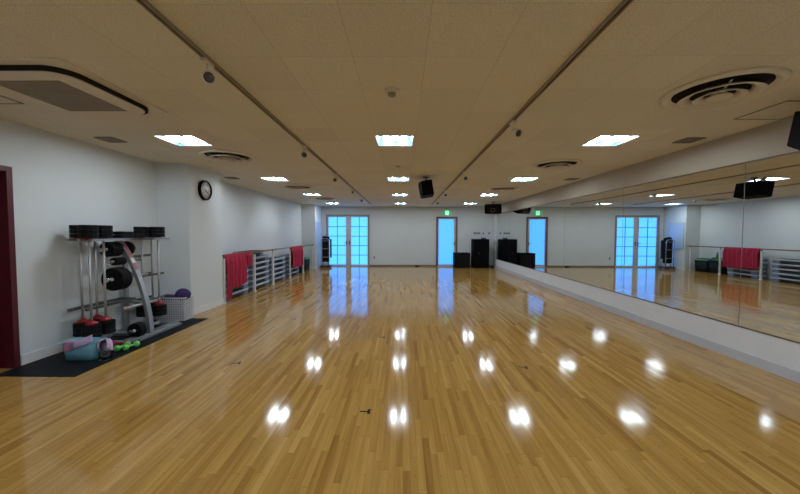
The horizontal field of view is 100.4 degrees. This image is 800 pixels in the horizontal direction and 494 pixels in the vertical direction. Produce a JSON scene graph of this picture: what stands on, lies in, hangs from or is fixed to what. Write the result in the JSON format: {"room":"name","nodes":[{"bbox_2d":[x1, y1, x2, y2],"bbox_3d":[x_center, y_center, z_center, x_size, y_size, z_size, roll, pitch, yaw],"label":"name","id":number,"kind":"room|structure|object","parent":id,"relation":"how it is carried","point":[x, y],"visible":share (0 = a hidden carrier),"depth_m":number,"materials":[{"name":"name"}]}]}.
{"room":"fitness studio","nodes":[
{"label":"fitness studio","id":0,"kind":"room"},
{"bbox_2d":[0,118,300,360],"bbox_3d":[-4.200,-0.131,6.256,0.200,2.630,17.620,0,2,1],"label":"wall","id":1,"kind":"structure","parent":0,"point":[59,181],"depth_m":4.24,"materials":[{"name":"paint"}]},
{"bbox_2d":[0,165,20,367],"bbox_3d":[-4.201,0.243,3.077,0.190,2.140,0.978,0,2,1],"label":"door","id":2,"kind":"structure","parent":1,"relation":"in","point":[9,317],"depth_m":3.52,"materials":[{"name":"red paint"}]},
{"bbox_2d":[21,264,320,364],"bbox_3d":[-3.782,1.011,9.219,0.580,0.110,11.182,0,2,1],"label":"baseboard","id":3,"kind":"structure","parent":1,"relation":"attached to","point":[27,358],"depth_m":4.02,"materials":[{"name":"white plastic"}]},
{"bbox_2d":[156,162,222,308],"bbox_3d":[-3.872,-0.128,6.208,0.498,2.630,1.130,0,2,1],"label":"pillar","id":4,"kind":"structure","parent":0,"point":[191,259],"depth_m":5.77,"materials":[{"name":"paint"}]},
{"bbox_2d":[198,180,211,199],"bbox_3d":[-3.593,-1.046,6.152,0.055,0.366,0.366,0,2,1],"label":"wall clock","id":5,"kind":"object","parent":4,"relation":"attached to","point":[204,187],"visible":1,"depth_m":6.12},
{"bbox_2d":[301,204,321,265],"bbox_3d":[-3.740,-0.451,14.180,0.588,2.630,1.190,0,2,1],"label":"pillar","id":6,"kind":"structure","parent":0,"point":[311,214],"depth_m":13.59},
{"bbox_2d":[316,222,320,247],"bbox_3d":[-3.438,-0.510,14.049,0.018,1.080,0.780,0,2,1],"label":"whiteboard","id":7,"kind":"object","parent":6,"relation":"attached to","point":[318,224],"visible":1,"depth_m":14.05,"materials":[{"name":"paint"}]},
{"bbox_2d":[0,266,799,493],"bbox_3d":[-0.056,1.257,6.267,8.698,0.120,18.020,0,2,1],"label":"floor","id":8,"kind":"structure","parent":0,"point":[605,402],"depth_m":2.83,"materials":[{"name":"brown wood"}]},
{"bbox_2d":[0,318,207,376],"bbox_3d":[-3.674,1.255,4.501,0.835,0.006,2.298,0,2,1],"label":"floor mat","id":9,"kind":"object","parent":8,"relation":"on","point":[56,365],"visible":0.5,"depth_m":3.68,"materials":[{"name":"black rubber"}]},
{"bbox_2d":[61,337,105,360],"bbox_3d":[-3.635,1.174,3.843,0.433,0.209,0.223,0,2,1],"label":"laundry basket","id":10,"kind":"object","parent":9,"relation":"on","point":[88,352],"visible":0.73,"depth_m":3.76,"materials":[{"name":"blue plastic"}]},
{"bbox_2d":[63,341,74,351],"bbox_3d":[-3.698,1.117,3.772,0.154,0.122,0.113,0,2,1],"label":"towel","id":11,"kind":"object","parent":10,"relation":"hanging from","point":[68,345],"visible":0.77,"depth_m":3.73,"materials":[{"name":"pink fabric"}]},
{"bbox_2d":[73,335,92,348],"bbox_3d":[-3.533,1.058,3.717,0.194,0.155,0.019,0,2,-5],"label":"towel","id":12,"kind":"object","parent":10,"relation":"on","point":[82,342],"visible":1,"depth_m":3.71,"materials":[{"name":"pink fabric"}]},
{"bbox_2d":[98,340,112,360],"bbox_3d":[-3.360,1.175,3.803,0.124,0.212,0.124,0,2,1],"label":"water jug","id":13,"kind":"object","parent":9,"relation":"on","point":[104,353],"visible":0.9,"depth_m":3.76,"materials":[{"name":"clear plastic"}]},
{"bbox_2d":[97,338,112,349],"bbox_3d":[-3.359,1.131,3.812,0.138,0.165,0.122,-1,2,-19],"label":"towel","id":14,"kind":"object","parent":13,"relation":"on","point":[109,342],"visible":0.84,"depth_m":3.79,"materials":[{"name":"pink fabric"}]},
{"bbox_2d":[112,340,128,346],"bbox_3d":[-3.564,1.226,4.242,0.190,0.074,0.074,0,2,-9],"label":"dumbbell","id":15,"kind":"object","parent":9,"relation":"on","point":[115,343],"visible":0.56,"depth_m":4.23,"materials":[{"name":"red plastic"}]},
{"bbox_2d":[113,341,130,351],"bbox_3d":[-3.438,1.231,4.127,0.074,0.074,0.190,0,2,4],"label":"dumbbell","id":16,"kind":"object","parent":9,"relation":"on","point":[116,348],"visible":0.73,"depth_m":4.05,"materials":[{"name":"green plastic"}]},
{"bbox_2d":[65,237,181,345],"bbox_3d":[-3.756,0.548,4.692,0.610,1.390,1.510,0,2,1],"label":"rack","id":17,"kind":"object","parent":9,"relation":"on","point":[165,325],"visible":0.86,"depth_m":4.65,"materials":[{"name":"silver metal"}]},
{"bbox_2d":[69,225,88,336],"bbox_3d":[-3.920,0.414,4.103,0.182,1.362,0.182,0,2,1],"label":"barbell","id":18,"kind":"object","parent":17,"relation":"on","point":[73,229],"visible":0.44,"depth_m":4.07,"materials":[{"name":"metal"}]},
{"bbox_2d":[78,225,102,336],"bbox_3d":[-3.726,0.418,4.011,0.182,1.362,0.182,1,2,11],"label":"barbell","id":19,"kind":"object","parent":17,"relation":"on","point":[87,232],"visible":0.91,"depth_m":3.98,"materials":[{"name":"metal"}]},
{"bbox_2d":[89,241,102,320],"bbox_3d":[-3.918,0.406,4.298,0.182,1.362,0.182,0,2,2],"label":"barbell","id":20,"kind":"object","parent":17,"relation":"on","point":[97,317],"visible":0.19,"depth_m":4.29,"materials":[{"name":"metal"}]},
{"bbox_2d":[98,225,115,334],"bbox_3d":[-3.724,0.410,4.204,0.182,1.362,0.182,1,2,10],"label":"barbell","id":21,"kind":"object","parent":17,"relation":"on","point":[105,231],"visible":0.81,"depth_m":4.18,"materials":[{"name":"metal"}]},
{"bbox_2d":[99,242,115,256],"bbox_3d":[-3.883,0.033,4.430,0.200,0.200,0.042,0,2,1],"label":"weight plate","id":22,"kind":"object","parent":17,"relation":"on","point":[111,247],"visible":0.79,"depth_m":4.41,"materials":[{"name":"black rubber"}]},
{"bbox_2d":[101,268,125,290],"bbox_3d":[-3.711,0.418,4.323,0.300,0.300,0.052,0,2,1],"label":"weight plate","id":23,"kind":"object","parent":17,"relation":"on","point":[119,277],"visible":0.82,"depth_m":4.30,"materials":[{"name":"black rubber"}]},
{"bbox_2d":[110,258,118,264],"bbox_3d":[-3.800,0.193,4.435,0.104,0.104,0.042,0,2,1],"label":"weight plate","id":24,"kind":"object","parent":17,"relation":"on","point":[116,260],"visible":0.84,"depth_m":4.42,"materials":[{"name":"black rubber"}]},
{"bbox_2d":[111,242,118,256],"bbox_3d":[-3.883,0.031,4.472,0.200,0.200,0.042,0,2,1],"label":"weight plate","id":25,"kind":"object","parent":17,"relation":"on","point":[115,244],"visible":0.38,"depth_m":4.46,"materials":[{"name":"rubber"}]},
{"bbox_2d":[113,242,120,256],"bbox_3d":[-3.882,0.030,4.514,0.200,0.200,0.042,0,2,1],"label":"weight plate","id":26,"kind":"object","parent":17,"relation":"on","point":[119,246],"visible":0.31,"depth_m":4.50,"materials":[{"name":"rubber"}]},
{"bbox_2d":[115,267,129,289],"bbox_3d":[-3.711,0.416,4.375,0.300,0.300,0.052,0,2,1],"label":"weight plate","id":27,"kind":"object","parent":17,"relation":"on","point":[122,269],"visible":0.22,"depth_m":4.36,"materials":[{"name":"metal"}]},
{"bbox_2d":[113,235,133,237],"bbox_3d":[-3.821,-0.147,4.540,0.260,0.045,0.240,0,2,1],"label":"square plate","id":28,"kind":"object","parent":17,"relation":"on","point":[114,236],"visible":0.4,"depth_m":4.45,"materials":[{"name":"black rubber"}]},
{"bbox_2d":[113,231,133,234],"bbox_3d":[-3.821,-0.192,4.548,0.240,0.043,0.240,0,2,-5],"label":"square plate","id":29,"kind":"object","parent":28,"relation":"on","point":[116,232],"visible":0.86,"depth_m":4.47,"materials":[{"name":"black rubber"}]},
{"bbox_2d":[120,267,132,288],"bbox_3d":[-3.710,0.414,4.427,0.300,0.300,0.052,0,2,1],"label":"weight plate","id":30,"kind":"object","parent":17,"relation":"on","point":[126,269],"visible":0.23,"depth_m":4.41,"materials":[{"name":"rubber"}]},
{"bbox_2d":[122,241,134,253],"bbox_3d":[-3.880,0.020,4.749,0.200,0.200,0.042,0,2,1],"label":"weight plate","id":31,"kind":"object","parent":17,"relation":"on","point":[131,246],"visible":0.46,"depth_m":4.73,"materials":[{"name":"rubber"}]},
{"bbox_2d":[127,323,143,336],"bbox_3d":[-3.558,1.123,4.490,0.200,0.200,0.052,0,2,1],"label":"weight plate","id":32,"kind":"object","parent":17,"relation":"on","point":[138,327],"visible":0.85,"depth_m":4.47,"materials":[{"name":"black rubber"}]},
{"bbox_2d":[131,234,144,237],"bbox_3d":[-3.848,-0.160,4.805,0.240,0.048,0.200,0,2,1],"label":"square plate","id":33,"kind":"object","parent":17,"relation":"on","point":[135,235],"visible":0.55,"depth_m":4.76,"materials":[{"name":"black rubber"}]},
{"bbox_2d":[133,227,148,316],"bbox_3d":[-3.910,0.375,5.062,0.182,1.362,0.182,1,2,10],"label":"barbell","id":34,"kind":"object","parent":17,"relation":"on","point":[140,312],"visible":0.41,"depth_m":5.01,"materials":[{"name":"metal"}]},
{"bbox_2d":[136,322,146,335],"bbox_3d":[-3.557,1.120,4.542,0.200,0.200,0.052,0,2,1],"label":"weight plate","id":35,"kind":"object","parent":17,"relation":"on","point":[142,323],"visible":0.19,"depth_m":4.53,"materials":[{"name":"rubber"}]},
{"bbox_2d":[147,227,156,308],"bbox_3d":[-3.908,0.367,5.257,0.182,1.362,0.182,0,2,2],"label":"barbell","id":36,"kind":"object","parent":17,"relation":"on","point":[151,242],"visible":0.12,"depth_m":5.25,"materials":[{"name":"metal"}]},
{"bbox_2d":[150,227,166,315],"bbox_3d":[-3.714,0.373,5.130,0.182,1.362,0.182,0,2,-7],"label":"barbell","id":37,"kind":"object","parent":17,"relation":"on","point":[159,309],"visible":0.96,"depth_m":5.10,"materials":[{"name":"metal"}]},
{"bbox_2d":[122,341,139,350],"bbox_3d":[-3.352,1.230,4.155,0.074,0.074,0.190,1,2,11],"label":"dumbbell","id":38,"kind":"object","parent":9,"relation":"on","point":[125,347],"visible":1,"depth_m":4.13,"materials":[{"name":"green plastic"}]},
{"bbox_2d":[156,295,193,320],"bbox_3d":[-3.768,1.017,5.592,0.470,0.386,0.260,0,2,1],"label":"wire basket","id":39,"kind":"object","parent":9,"relation":"on","point":[190,298],"visible":0.59,"depth_m":5.47,"materials":[{"name":"white metal"}]},
{"bbox_2d":[160,300,190,318],"bbox_3d":[-3.769,1.046,5.594,0.414,0.298,0.215,0,2,1],"label":"plastic bag","id":40,"kind":"object","parent":39,"relation":"in","point":[178,300],"visible":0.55,"depth_m":5.49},
{"bbox_2d":[160,294,177,301],"bbox_3d":[-3.850,0.852,5.591,0.235,0.098,0.220,0,2,1],"label":"folded towel","id":41,"kind":"object","parent":40,"relation":"on","point":[166,295],"visible":0.51,"depth_m":5.50,"materials":[{"name":"purple fabric"}]},
{"bbox_2d":[174,288,190,300],"bbox_3d":[-3.633,0.793,5.580,0.252,0.202,0.212,0,2,1],"label":"rolled towel","id":42,"kind":"object","parent":40,"relation":"on","point":[180,293],"visible":0.87,"depth_m":5.52,"materials":[{"name":"purple fabric"}]},
{"bbox_2d":[226,287,248,300],"bbox_3d":[-3.857,1.062,7.585,0.380,0.142,1.060,0,2,1],"label":"step platform","id":43,"kind":"object","parent":8,"relation":"on","point":[240,290],"visible":0.34,"depth_m":7.67,"materials":[{"name":"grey plastic"}]},
{"bbox_2d":[226,281,248,293],"bbox_3d":[-3.857,0.920,7.578,0.380,0.142,1.060,0,2,1],"label":"step platform","id":44,"kind":"object","parent":43,"relation":"on","point":[245,285],"visible":0.26,"depth_m":7.86,"materials":[{"name":"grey plastic"}]},
{"bbox_2d":[248,280,268,290],"bbox_3d":[-3.843,1.011,8.840,0.380,0.142,1.060,0,2,0],"label":"step platform","id":45,"kind":"object","parent":8,"relation":"on","point":[261,283],"visible":0.44,"depth_m":8.79,"materials":[{"name":"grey plastic"}]},
{"bbox_2d":[248,275,268,285],"bbox_3d":[-3.843,0.870,8.816,0.380,0.142,1.060,0,2,1],"label":"step platform","id":46,"kind":"object","parent":45,"relation":"on","point":[259,278],"visible":0.55,"depth_m":8.76,"materials":[{"name":"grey plastic"}]},
{"bbox_2d":[247,270,268,279],"bbox_3d":[-3.843,0.727,8.816,0.380,0.142,1.060,0,2,1],"label":"step platform","id":47,"kind":"object","parent":46,"relation":"on","point":[258,273],"visible":0.48,"depth_m":8.76,"materials":[{"name":"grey plastic"}]},
{"bbox_2d":[248,265,268,273],"bbox_3d":[-3.842,0.586,8.804,0.380,0.142,1.060,0,2,0],"label":"step platform","id":48,"kind":"object","parent":47,"relation":"on","point":[260,267],"visible":0.38,"depth_m":8.80,"materials":[{"name":"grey plastic"}]},
{"bbox_2d":[248,260,268,267],"bbox_3d":[-3.842,0.443,8.819,0.380,0.142,1.060,0,2,1],"label":"step platform","id":49,"kind":"object","parent":48,"relation":"on","point":[258,262],"visible":0.41,"depth_m":8.85,"materials":[{"name":"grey plastic"}]},
{"bbox_2d":[252,255,268,260],"bbox_3d":[-3.841,0.302,8.802,0.380,0.142,1.060,0,2,1],"label":"step platform","id":50,"kind":"object","parent":49,"relation":"on","point":[263,257],"visible":0.37,"depth_m":8.91,"materials":[{"name":"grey plastic"}]},
{"bbox_2d":[232,250,262,255],"bbox_3d":[-3.839,0.172,8.476,0.380,0.142,1.060,0,2,-1],"label":"step platform","id":51,"kind":"object","parent":50,"relation":"on","point":[257,253],"visible":0.23,"depth_m":8.70,"materials":[{"name":"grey plastic"}]},
{"bbox_2d":[222,244,313,303],"bbox_3d":[-3.572,0.524,10.194,0.070,1.006,6.810,0,2,1],"label":"ballet barre","id":52,"kind":"object","parent":8,"relation":"on","point":[254,252],"visible":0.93,"depth_m":8.25,"materials":[{"name":"metal"}]},
{"bbox_2d":[224,254,231,299],"bbox_3d":[-3.592,0.628,6.938,0.113,0.961,0.171,0,2,1],"label":"cloth","id":53,"kind":"object","parent":52,"relation":"hanging from","point":[228,266],"visible":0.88,"depth_m":6.96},
{"bbox_2d":[229,252,246,287],"bbox_3d":[-3.583,0.506,7.364,0.129,0.751,0.702,0,2,1],"label":"cloth","id":54,"kind":"object","parent":52,"relation":"hanging from","point":[238,260],"visible":0.92,"depth_m":7.36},
{"bbox_2d":[245,251,252,266],"bbox_3d":[-3.578,0.286,7.866,0.131,0.351,0.306,0,2,1],"label":"cloth","id":55,"kind":"object","parent":52,"relation":"hanging from","point":[249,256],"visible":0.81,"depth_m":7.86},
{"bbox_2d":[290,245,302,267],"bbox_3d":[-3.536,0.331,11.447,0.139,0.731,1.208,0,2,1],"label":"cloth","id":56,"kind":"object","parent":52,"relation":"hanging from","point":[296,251],"visible":0.98,"depth_m":11.37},
{"bbox_2d":[269,274,285,282],"bbox_3d":[-3.829,0.959,10.110,0.380,0.142,1.060,0,2,1],"label":"step platform","id":57,"kind":"object","parent":8,"relation":"on","point":[279,277],"visible":0.44,"depth_m":10.06,"materials":[{"name":"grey plastic"}]},
{"bbox_2d":[269,270,284,278],"bbox_3d":[-3.829,0.817,10.108,0.380,0.142,1.060,0,2,0],"label":"step platform","id":58,"kind":"object","parent":57,"relation":"on","point":[276,273],"visible":0.38,"depth_m":10.01,"materials":[{"name":"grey plastic"}]},
{"bbox_2d":[268,265,285,273],"bbox_3d":[-3.829,0.675,10.100,0.380,0.142,1.060,0,2,1],"label":"step platform","id":59,"kind":"object","parent":58,"relation":"on","point":[277,268],"visible":0.44,"depth_m":10.05,"materials":[{"name":"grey plastic"}]},
{"bbox_2d":[268,261,285,268],"bbox_3d":[-3.828,0.533,10.113,0.380,0.142,1.060,0,2,1],"label":"step platform","id":60,"kind":"object","parent":59,"relation":"on","point":[278,263],"visible":0.44,"depth_m":10.04,"materials":[{"name":"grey plastic"}]},
{"bbox_2d":[268,256,284,263],"bbox_3d":[-3.828,0.392,10.088,0.380,0.142,1.060,0,2,1],"label":"step platform","id":61,"kind":"object","parent":60,"relation":"on","point":[276,258],"visible":0.55,"depth_m":10.12,"materials":[{"name":"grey plastic"}]},
{"bbox_2d":[285,270,298,276],"bbox_3d":[-3.814,0.902,11.517,0.380,0.142,1.060,0,2,1],"label":"step platform","id":62,"kind":"object","parent":8,"relation":"on","point":[293,271],"visible":0.37,"depth_m":11.40,"materials":[{"name":"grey plastic"}]},
{"bbox_2d":[285,266,298,272],"bbox_3d":[-3.813,0.759,11.534,0.380,0.142,1.060,0,2,0],"label":"step platform","id":63,"kind":"object","parent":62,"relation":"on","point":[292,268],"visible":0.36,"depth_m":11.20,"materials":[{"name":"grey plastic"}]},
{"bbox_2d":[305,258,309,270],"bbox_3d":[-3.786,0.671,13.100,0.402,0.476,0.602,0,2,1],"label":"storage bin","id":64,"kind":"object","parent":8,"relation":"on","point":[307,260],"visible":0.4,"depth_m":13.02,"materials":[{"name":"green plastic"}]},
{"bbox_2d":[320,236,331,267],"bbox_3d":[-3.134,0.199,14.105,0.470,1.342,0.420,0,2,1],"label":"stand","id":65,"kind":"object","parent":8,"relation":"on","point":[326,254],"visible":0.99,"depth_m":14.00,"materials":[{"name":"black metal"}]},
{"bbox_2d":[453,252,469,267],"bbox_3d":[2.654,0.561,14.388,0.660,0.630,0.516,0,2,1],"label":"base cabinet","id":66,"kind":"object","parent":8,"relation":"on","point":[460,259],"visible":1,"depth_m":14.13,"materials":[{"name":"black wood"}]},
{"bbox_2d":[471,239,488,267],"bbox_3d":[3.444,0.270,14.332,0.660,1.220,0.568,0,2,1],"label":"cabinet","id":67,"kind":"object","parent":8,"relation":"on","point":[479,247],"visible":1,"depth_m":14.08,"materials":[{"name":"wood"}]},
{"bbox_2d":[0,0,799,206],"bbox_3d":[-0.048,-1.526,6.054,8.698,0.200,17.820,0,2,1],"label":"ceiling","id":68,"kind":"structure","parent":0,"point":[462,70],"depth_m":2.54,"materials":[{"name":"paint"}]},
{"bbox_2d":[0,95,23,103],"bbox_3d":[-3.584,-1.307,2.919,0.280,0.006,0.280,0,2,1],"label":"ceiling hatch","id":69,"kind":"object","parent":68,"relation":"attached to","point":[3,100],"visible":1,"depth_m":3.00,"materials":[{"name":"brown metal"}]},
{"bbox_2d":[0,58,167,114],"bbox_3d":[-2.806,-1.275,2.781,1.050,0.054,1.050,0,2,1],"label":"air conditioner","id":70,"kind":"object","parent":68,"relation":"attached to","point":[59,85],"visible":1,"depth_m":2.65,"materials":[{"name":"beige paint"}]},
{"bbox_2d":[0,80,125,110],"bbox_3d":[-2.806,-1.252,2.792,0.540,0.002,0.620,0,2,1],"label":"grille","id":71,"kind":"object","parent":70,"relation":"attached to","point":[60,94],"depth_m":2.75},
{"bbox_2d":[93,137,126,142],"bbox_3d":[-3.660,-1.357,4.219,0.230,0.012,0.230,0,2,1],"label":"ceiling vent","id":72,"kind":"object","parent":68,"relation":"in","point":[107,139],"visible":1,"depth_m":4.19,"materials":[{"name":"brown metal"}]},
{"bbox_2d":[155,136,211,145],"bbox_3d":[-2.772,-1.411,4.293,0.494,0.095,0.469,0,2,1],"label":"ceiling light","id":73,"kind":"object","parent":68,"relation":"attached to","point":[177,140],"visible":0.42,"depth_m":4.39,"materials":[{"name":"white plastic"}]},
{"bbox_2d":[198,149,254,162],"bbox_3d":[-2.640,-1.359,5.098,0.770,0.072,0.770,0,2,1],"label":"ceiling vent","id":74,"kind":"object","parent":68,"relation":"in","point":[224,156],"visible":1,"depth_m":5.00,"materials":[{"name":"beige paint"}]},
{"bbox_2d":[135,0,370,203],"bbox_3d":[-1.247,-1.448,6.786,0.038,0.024,13.070,0,2,1],"label":"track","id":75,"kind":"object","parent":68,"relation":"attached to","point":[145,4],"visible":0.95,"depth_m":2.37,"materials":[{"name":"brown metal"}]},
{"bbox_2d":[200,57,215,83],"bbox_3d":[-1.265,-1.164,2.234,0.098,0.174,0.140,0,2,1],"label":"track spotlight","id":76,"kind":"object","parent":75,"relation":"attached to","point":[208,77],"visible":1,"depth_m":2.20,"materials":[{"name":"white metal"}]},
{"bbox_2d":[300,145,306,157],"bbox_3d":[-1.247,-1.251,4.394,0.098,0.174,0.140,1,2,17],"label":"track spotlight","id":77,"kind":"object","parent":75,"relation":"attached to","point":[303,154],"visible":1,"depth_m":4.36,"materials":[{"name":"white metal"}]},
{"bbox_2d":[263,178,287,180],"bbox_3d":[-2.739,-1.533,7.315,0.494,0.095,0.469,0,2,1],"label":"ceiling light","id":78,"kind":"object","parent":68,"relation":"attached to","point":[268,179],"visible":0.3,"depth_m":7.54,"materials":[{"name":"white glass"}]},
{"bbox_2d":[282,185,313,190],"bbox_3d":[-2.594,-1.496,8.475,0.770,0.072,0.770,0,2,1],"label":"ceiling vent","id":79,"kind":"object","parent":68,"relation":"in","point":[290,187],"visible":1,"depth_m":8.37,"materials":[{"name":"beige paint"}]},
{"bbox_2d":[312,197,335,200],"bbox_3d":[-2.573,-1.610,11.293,0.770,0.072,0.770,0,2,1],"label":"ceiling vent","id":80,"kind":"object","parent":68,"relation":"in","point":[314,198],"visible":0.98,"depth_m":11.15,"materials":[{"name":"beige paint"}]},
{"bbox_2d":[385,87,398,96],"bbox_3d":[-0.066,-1.267,2.742,0.120,0.051,0.120,0,2,1],"label":"smoke detector","id":81,"kind":"object","parent":68,"relation":"attached to","point":[390,91],"visible":1,"depth_m":2.71,"materials":[{"name":"beige paint"}]},
{"bbox_2d":[375,136,413,145],"bbox_3d":[-0.064,-1.401,4.264,0.494,0.095,0.469,0,2,1],"label":"ceiling light","id":82,"kind":"object","parent":68,"relation":"attached to","point":[381,140],"visible":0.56,"depth_m":4.44,"materials":[{"name":"white plastic"}]},
{"bbox_2d":[388,178,408,180],"bbox_3d":[-0.031,-1.524,7.286,0.494,0.095,0.469,0,2,1],"label":"ceiling light","id":83,"kind":"object","parent":68,"relation":"attached to","point":[389,179],"visible":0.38,"depth_m":7.51,"materials":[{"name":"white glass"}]},
{"bbox_2d":[418,177,433,198],"bbox_3d":[0.545,-1.250,7.000,0.325,0.425,0.560,0,2,3],"label":"speaker","id":84,"kind":"object","parent":68,"relation":"hanging from","point":[426,190],"visible":1,"depth_m":6.73},
{"bbox_2d":[485,202,501,213],"bbox_3d":[3.468,-1.451,12.411,0.600,0.444,0.386,1,2,21],"label":"speaker","id":85,"kind":"object","parent":68,"relation":"hanging from","point":[493,208],"visible":0.98,"depth_m":12.29},
{"bbox_2d":[487,206,498,213],"bbox_3d":[3.417,-1.360,12.280,0.420,0.250,0.099,1,2,21],"label":"speaker grille","id":86,"kind":"object","parent":85,"relation":"attached to","point":[490,209],"depth_m":12.27,"materials":[{"name":"black rubber"}]},
{"bbox_2d":[488,186,518,191],"bbox_3d":[2.674,-1.487,8.638,0.770,0.072,0.770,0,2,1],"label":"ceiling vent","id":87,"kind":"object","parent":68,"relation":"in","point":[499,188],"visible":1,"depth_m":8.51,"materials":[{"name":"metal"}]},
{"bbox_2d":[511,178,536,180],"bbox_3d":[2.691,-1.514,7.256,0.494,0.095,0.469,0,2,1],"label":"ceiling light","id":88,"kind":"object","parent":68,"relation":"attached to","point":[515,179],"visible":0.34,"depth_m":7.43,"materials":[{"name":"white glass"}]},
{"bbox_2d":[431,0,633,204],"bbox_3d":[1.198,-1.439,6.760,0.038,0.024,13.070,0,2,1],"label":"track","id":89,"kind":"object","parent":68,"relation":"attached to","point":[623,4],"visible":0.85,"depth_m":2.31,"materials":[{"name":"brown metal"}]},
{"bbox_2d":[509,120,521,136],"bbox_3d":[1.194,-1.205,3.428,0.098,0.174,0.140,0,2,-3],"label":"track spotlight","id":90,"kind":"object","parent":89,"relation":"attached to","point":[516,132],"visible":1,"depth_m":3.40,"materials":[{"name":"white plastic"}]},
{"bbox_2d":[532,159,582,170],"bbox_3d":[2.643,-1.365,5.621,0.770,0.072,0.770,0,2,1],"label":"ceiling vent","id":91,"kind":"object","parent":68,"relation":"in","point":[556,164],"visible":1,"depth_m":5.54,"materials":[{"name":"beige paint"}]},
{"bbox_2d":[582,136,638,145],"bbox_3d":[2.658,-1.392,4.235,0.494,0.095,0.469,0,2,1],"label":"ceiling light","id":92,"kind":"object","parent":68,"relation":"attached to","point":[602,140],"visible":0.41,"depth_m":4.33,"materials":[{"name":"white plastic"}]},
{"bbox_2d":[672,137,705,142],"bbox_3d":[3.610,-1.333,4.170,0.230,0.012,0.230,0,2,1],"label":"ceiling vent","id":93,"kind":"object","parent":68,"relation":"in","point":[688,139],"visible":1,"depth_m":4.15,"materials":[{"name":"brown metal"}]},
{"bbox_2d":[660,66,791,109],"bbox_3d":[2.609,-1.248,2.723,0.770,0.072,0.770,0,2,1],"label":"ceiling vent","id":94,"kind":"object","parent":68,"relation":"in","point":[730,87],"visible":1,"depth_m":2.63,"materials":[{"name":"beige paint"}]},
{"bbox_2d":[733,100,799,119],"bbox_3d":[3.649,-1.296,3.171,0.480,0.006,0.480,0,2,1],"label":"ceiling hatch","id":95,"kind":"object","parent":68,"relation":"attached to","point":[785,109],"visible":1,"depth_m":3.21,"materials":[{"name":"brown metal"}]},
{"bbox_2d":[787,111,799,150],"bbox_3d":[3.652,-1.040,2.748,0.500,0.482,0.391,1,3,29],"label":"speaker","id":96,"kind":"object","parent":68,"relation":"hanging from","point":[794,136],"visible":1,"depth_m":2.92},
{"bbox_2d":[322,206,492,264],"bbox_3d":[0.043,-0.465,14.814,8.498,2.630,0.200,0,2,1],"label":"wall","id":97,"kind":"structure","parent":0,"point":[398,235],"depth_m":14.70,"materials":[{"name":"paint"}]},
{"bbox_2d":[326,215,369,265],"bbox_3d":[-2.305,-0.293,14.769,1.920,2.275,0.154,0,2,1],"label":"door","id":98,"kind":"structure","parent":97,"relation":"in","point":[349,234],"depth_m":14.77,"materials":[{"name":"paint"}]},
{"bbox_2d":[370,265,492,266],"bbox_3d":[0.327,0.824,14.757,7.518,0.060,0.012,0,2,1],"label":"baseboard","id":99,"kind":"structure","parent":97,"relation":"attached to","point":[370,265],"depth_m":14.75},
{"bbox_2d":[436,217,457,265],"bbox_3d":[2.060,-0.238,14.721,0.940,2.195,0.160,0,2,1],"label":"door","id":100,"kind":"structure","parent":97,"relation":"in","point":[446,227],"depth_m":14.72,"materials":[{"name":"paint"}]},
{"bbox_2d":[443,210,450,215],"bbox_3d":[2.063,-1.497,14.620,0.340,0.250,0.060,0,2,1],"label":"exit sign","id":101,"kind":"object","parent":97,"relation":"attached to","point":[445,212],"visible":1,"depth_m":14.59,"materials":[{"name":"paint"}]},
{"bbox_2d":[493,214,496,267],"bbox_3d":[4.097,-0.101,6.117,0.200,2.630,17.520,0,2,1],"label":"wall","id":102,"kind":"structure","parent":0,"point":[495,215],"depth_m":14.41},
{"bbox_2d":[509,207,531,268],"bbox_3d":[4.021,-0.321,11.203,0.058,1.888,2.098,0,2,1],"label":"wall mirror","id":103,"kind":"object","parent":102,"relation":"attached to","point":[520,219],"visible":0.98,"depth_m":11.06,"materials":[{"name":"silver glass"}]},
{"bbox_2d":[530,200,564,277],"bbox_3d":[3.998,-0.236,9.100,0.058,1.888,2.108,0,2,1],"label":"wall mirror","id":104,"kind":"object","parent":102,"relation":"attached to","point":[547,220],"visible":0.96,"depth_m":8.92,"materials":[{"name":"silver glass"}]},
{"bbox_2d":[563,187,623,293],"bbox_3d":[3.975,-0.150,6.977,0.058,1.888,2.138,0,2,1],"label":"wall mirror","id":105,"kind":"object","parent":102,"relation":"attached to","point":[593,232],"visible":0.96,"depth_m":6.73,"materials":[{"name":"silver glass"}]},
{"bbox_2d":[492,116,798,214],"bbox_3d":[3.971,-1.234,5.972,0.055,0.353,17.320,0,2,1],"label":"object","id":106,"kind":"structure","parent":102,"relation":"attached to","point":[771,139],"depth_m":4.57,"materials":[{"name":"paint"}]},
{"bbox_2d":[496,259,799,371],"bbox_3d":[3.961,1.040,5.679,0.054,0.385,16.550,0,2,1],"label":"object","id":107,"kind":"structure","parent":102,"relation":"attached to","point":[786,353],"depth_m":4.50,"materials":[{"name":"white paint"}]},
{"bbox_2d":[496,212,509,262],"bbox_3d":[4.042,-0.397,13.076,0.058,1.888,1.648,0,2,1],"label":"wall mirror","id":108,"kind":"object","parent":107,"relation":"on","point":[502,247],"visible":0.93,"depth_m":12.95,"materials":[{"name":"silver glass"}]},
{"bbox_2d":[496,266,799,383],"bbox_3d":[3.928,1.177,5.685,0.012,0.112,16.550,0,2,1],"label":"baseboard","id":109,"kind":"structure","parent":102,"relation":"attached to","point":[788,373],"depth_m":4.47,"materials":[{"name":"plastic"}]},
{"bbox_2d":[620,162,745,326],"bbox_3d":[3.952,-0.064,4.862,0.058,1.888,2.090,0,2,1],"label":"wall mirror","id":110,"kind":"object","parent":102,"relation":"attached to","point":[682,242],"visible":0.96,"depth_m":4.52,"materials":[{"name":"silver glass"}]},
{"bbox_2d":[738,151,799,343],"bbox_3d":[3.929,0.022,2.739,0.058,1.888,2.156,0,2,1],"label":"wall mirror","id":111,"kind":"object","parent":102,"relation":"attached to","point":[770,268],"visible":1,"depth_m":3.50,"materials":[{"name":"silver glass"}]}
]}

